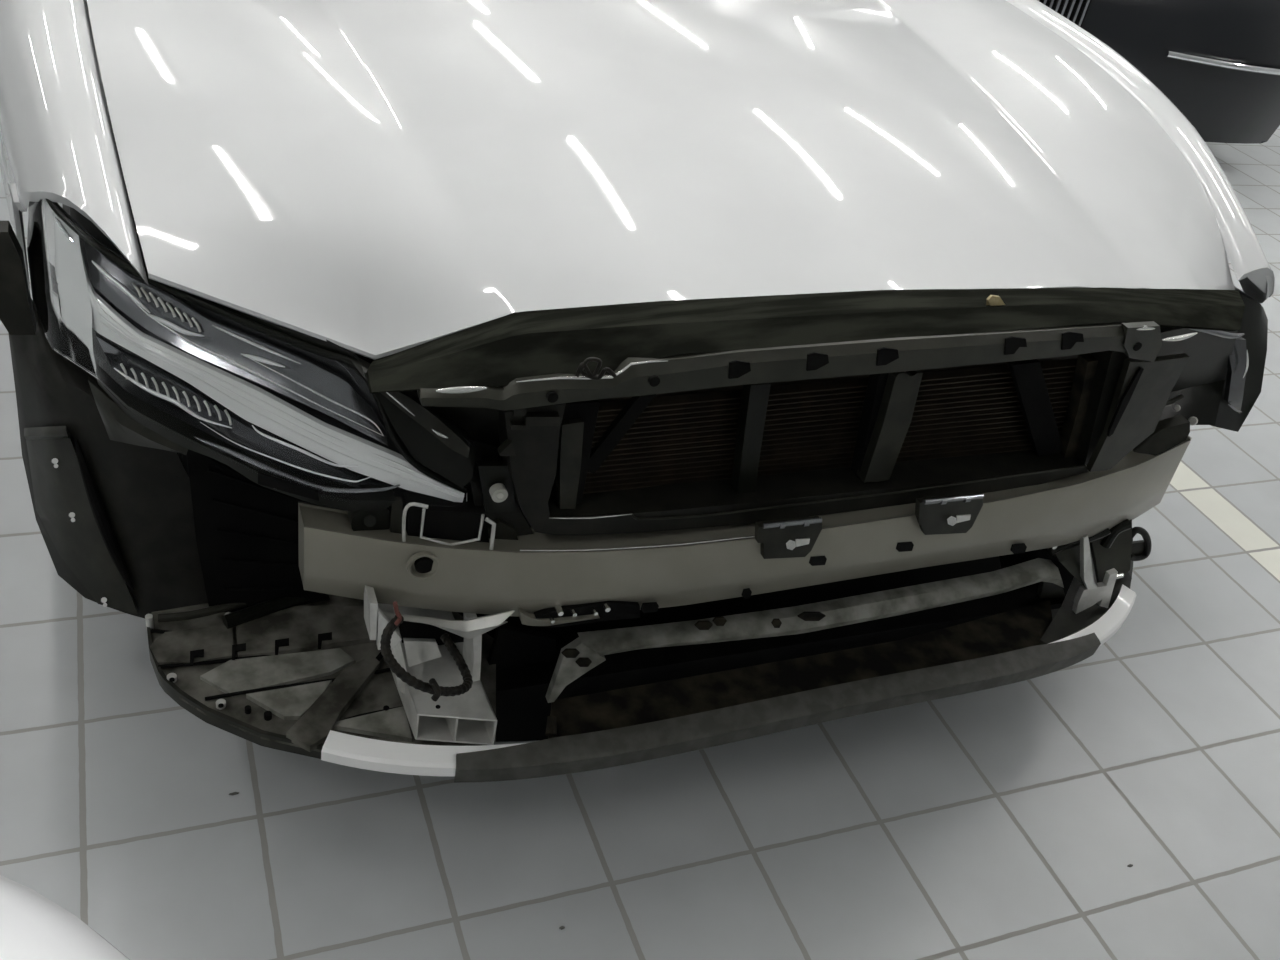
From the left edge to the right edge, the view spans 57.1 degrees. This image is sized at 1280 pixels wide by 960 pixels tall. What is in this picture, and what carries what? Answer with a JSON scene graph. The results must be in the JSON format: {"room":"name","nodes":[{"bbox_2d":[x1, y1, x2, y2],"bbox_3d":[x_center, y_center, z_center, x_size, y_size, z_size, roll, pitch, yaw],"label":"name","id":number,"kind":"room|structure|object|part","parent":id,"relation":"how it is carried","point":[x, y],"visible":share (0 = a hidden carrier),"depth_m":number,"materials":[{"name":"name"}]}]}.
{"room":"auto repair garage","nodes":[
{"label":"auto repair garage","id":0,"kind":"room"},
{"bbox_2d":[0,125,1279,959],"bbox_3d":[0.052,-1.442,4.481,16.000,0.100,18.000,-5,39,-22],"label":"floor","id":1,"kind":"structure","parent":0,"point":[1006,822],"depth_m":1.73,"materials":[{"name":"tile"}]},
{"bbox_2d":[0,875,129,959],"bbox_3d":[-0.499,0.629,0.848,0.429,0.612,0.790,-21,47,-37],"label":"car","id":2,"kind":"object","parent":1,"relation":"on","point":[33,926],"visible":1,"depth_m":0.83,"materials":[{"name":"white paint"}]},
{"bbox_2d":[0,0,1273,782],"bbox_3d":[-0.520,-1.503,3.124,2.024,1.424,4.874,-5,39,-22],"label":"car","id":3,"kind":"object","parent":1,"relation":"on","point":[429,385],"visible":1,"depth_m":1.51,"materials":[{"name":"silver metal"}]},
{"bbox_3d":[-0.697,-0.244,1.376,0.007,0.013,0.084,-20,46,-36],"label":"corner trim","id":4,"kind":"part","parent":3,"relation":"part of","materials":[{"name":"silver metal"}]},
{"bbox_3d":[-0.646,-0.281,1.319,0.037,0.016,0.006,32,40,26],"label":"corner trim","id":5,"kind":"part","parent":3,"relation":"part of","materials":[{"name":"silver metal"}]},
{"bbox_2d":[52,211,95,371],"bbox_3d":[-0.646,-0.215,1.340,0.029,0.149,0.120,-12,42,-30],"label":"lamp","id":6,"kind":"object","parent":3,"relation":"on","point":[73,247],"depth_m":1.34,"materials":[{"name":"white plastic"}]},
{"bbox_3d":[-0.601,0.225,1.580,0.106,0.008,0.063,-5,39,-22],"label":"tray panel","id":7,"kind":"part","parent":3,"relation":"part of","materials":[{"name":"plastic"}]},
{"bbox_2d":[82,253,464,501],"bbox_3d":[-0.424,-0.104,1.336,0.479,0.188,0.057,16,36,6],"label":"lamp","id":8,"kind":"object","parent":3,"relation":"attached to","point":[272,389],"depth_m":1.33,"materials":[{"name":"black plastic"}]},
{"bbox_3d":[-0.482,0.256,1.573,0.199,0.006,0.062,-5,39,-22],"label":"tray panel","id":9,"kind":"part","parent":3,"relation":"part of","materials":[{"name":"plastic"}]},
{"bbox_3d":[-0.453,0.291,1.532,0.110,0.008,0.054,-5,39,-22],"label":"tray panel","id":10,"kind":"part","parent":3,"relation":"part of","materials":[{"name":"plastic"}]},
{"bbox_3d":[-0.460,0.207,1.644,0.201,0.010,0.084,-5,39,-22],"label":"tray panel","id":11,"kind":"part","parent":3,"relation":"part of","materials":[{"name":"plastic"}]},
{"bbox_3d":[-0.318,0.037,1.379,0.048,0.048,0.061,-5,39,-22],"label":"motor","id":12,"kind":"part","parent":3,"relation":"part of","materials":[{"name":"black plastic"}]},
{"bbox_3d":[-0.350,0.323,1.518,0.102,0.008,0.056,-5,39,-22],"label":"tray panel","id":13,"kind":"part","parent":3,"relation":"part of","materials":[{"name":"plastic"}]},
{"bbox_3d":[-0.283,0.048,1.371,0.019,0.069,0.006,7,36,-8],"label":"plate","id":14,"kind":"part","parent":3,"relation":"part of","materials":[{"name":"plastic"}]},
{"bbox_3d":[-0.277,0.244,1.556,0.068,0.065,0.046,-5,39,-22],"label":"support plate","id":15,"kind":"part","parent":3,"relation":"part of","materials":[{"name":"metal"}]},
{"bbox_2d":[406,551,439,579],"bbox_3d":[-0.255,0.097,1.380,0.040,0.040,0.018,-5,39,-22],"label":"hole","id":16,"kind":"object","parent":3,"relation":"attached to","point":[420,565],"depth_m":1.37,"materials":[{"name":"black metal"}]},
{"bbox_3d":[-0.275,0.237,1.593,0.115,0.156,0.006,-5,39,-22],"label":"support shadow plate","id":17,"kind":"part","parent":3,"relation":"part of","materials":[{"name":"black plastic"}]},
{"bbox_3d":[-0.167,0.008,1.360,0.051,0.068,0.010,2,37,-14],"label":"cap plate","id":18,"kind":"part","parent":3,"relation":"part of","materials":[{"name":"black plastic"}]},
{"bbox_3d":[-0.163,0.066,1.405,0.049,0.047,0.010,4,36,-11],"label":"plate","id":19,"kind":"part","parent":3,"relation":"part of","materials":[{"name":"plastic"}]},
{"bbox_3d":[-0.118,0.328,1.563,0.016,0.022,0.028,6,36,-9],"label":"intake post","id":20,"kind":"part","parent":3,"relation":"part of","materials":[{"name":"black plastic"}]},
{"bbox_3d":[-0.085,-0.020,1.355,0.035,0.129,0.020,1,37,-15],"label":"post","id":21,"kind":"part","parent":3,"relation":"part of","materials":[{"name":"plastic"}]},
{"bbox_3d":[-0.081,-0.029,1.359,0.042,0.160,0.020,1,37,-15],"label":"post","id":22,"kind":"part","parent":3,"relation":"part of","materials":[{"name":"black plastic"}]},
{"bbox_3d":[-0.065,0.165,1.468,0.137,0.056,0.023,2,37,-13],"label":"rivet plate","id":23,"kind":"part","parent":3,"relation":"part of","materials":[{"name":"black metal"}]},
{"bbox_2d":[87,0,1234,359],"bbox_3d":[0.092,-0.589,1.847,1.753,0.253,1.205,-5,39,-22],"label":"hood","id":24,"kind":"object","parent":3,"relation":"attached to","point":[330,179],"depth_m":1.51,"materials":[{"name":"silver metal"}]},
{"bbox_3d":[0.131,-0.049,1.412,0.047,0.170,0.020,-2,38,-19],"label":"post","id":25,"kind":"part","parent":3,"relation":"part of","materials":[{"name":"black plastic"}]},
{"bbox_3d":[0.290,0.217,1.743,0.890,0.109,0.054,-6,39,-23],"label":"intake frame","id":26,"kind":"part","parent":3,"relation":"part of","materials":[{"name":"plastic"}]},
{"bbox_3d":[0.257,-0.064,1.478,0.898,0.225,0.096,-5,39,-22],"label":"shutter frame","id":27,"kind":"part","parent":3,"relation":"part of","materials":[{"name":"black plastic"}]},
{"bbox_3d":[0.291,-0.064,1.476,0.048,0.178,0.020,-5,39,-22],"label":"post","id":28,"kind":"part","parent":3,"relation":"part of","materials":[{"name":"black plastic"}]},
{"bbox_3d":[0.309,-0.069,1.460,0.047,0.165,0.020,-5,39,-22],"label":"post","id":29,"kind":"part","parent":3,"relation":"part of","materials":[{"name":"plastic"}]},
{"bbox_3d":[0.615,-0.097,1.637,0.102,0.184,0.020,-11,41,-29],"label":"post","id":30,"kind":"part","parent":3,"relation":"part of","materials":[{"name":"black plastic"}]},
{"bbox_3d":[0.715,0.091,1.873,0.153,0.049,0.021,-5,39,-22],"label":"rivet plate","id":31,"kind":"part","parent":3,"relation":"part of","materials":[{"name":"black plastic"}]},
{"bbox_3d":[0.831,0.144,2.055,0.176,0.173,0.050,-23,48,-39],"label":"plate","id":32,"kind":"part","parent":3,"relation":"part of","materials":[{"name":"plastic"}]},
{"bbox_3d":[0.810,-0.122,1.794,0.040,0.019,0.008,-5,39,-22],"label":"mount lever","id":33,"kind":"part","parent":3,"relation":"part of","materials":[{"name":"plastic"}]},
{"bbox_3d":[0.862,-0.180,1.882,0.269,0.199,0.060,-5,39,-22],"label":"panel","id":34,"kind":"part","parent":3,"relation":"part of","materials":[{"name":"black plastic"}]},
{"bbox_3d":[0.837,-0.215,1.715,0.128,0.024,0.010,-5,39,-22],"label":"cross rod","id":35,"kind":"part","parent":3,"relation":"part of","materials":[{"name":"silver metal"}]},
{"bbox_2d":[1038,0,1279,143],"bbox_3d":[1.478,-3.082,5.842,2.024,1.420,4.510,4,36,-11],"label":"car","id":36,"kind":"object","parent":1,"relation":"on","point":[1217,62],"visible":0.46,"depth_m":4.29,"materials":[{"name":"black paint"}]},
{"bbox_2d":[1038,0,1091,26],"bbox_3d":[1.397,-1.644,4.101,0.337,0.340,0.123,-5,39,-22],"label":"grille","id":37,"kind":"object","parent":36,"relation":"attached to","point":[1079,12],"depth_m":4.10,"materials":[{"name":"silver metal"}]}
]}

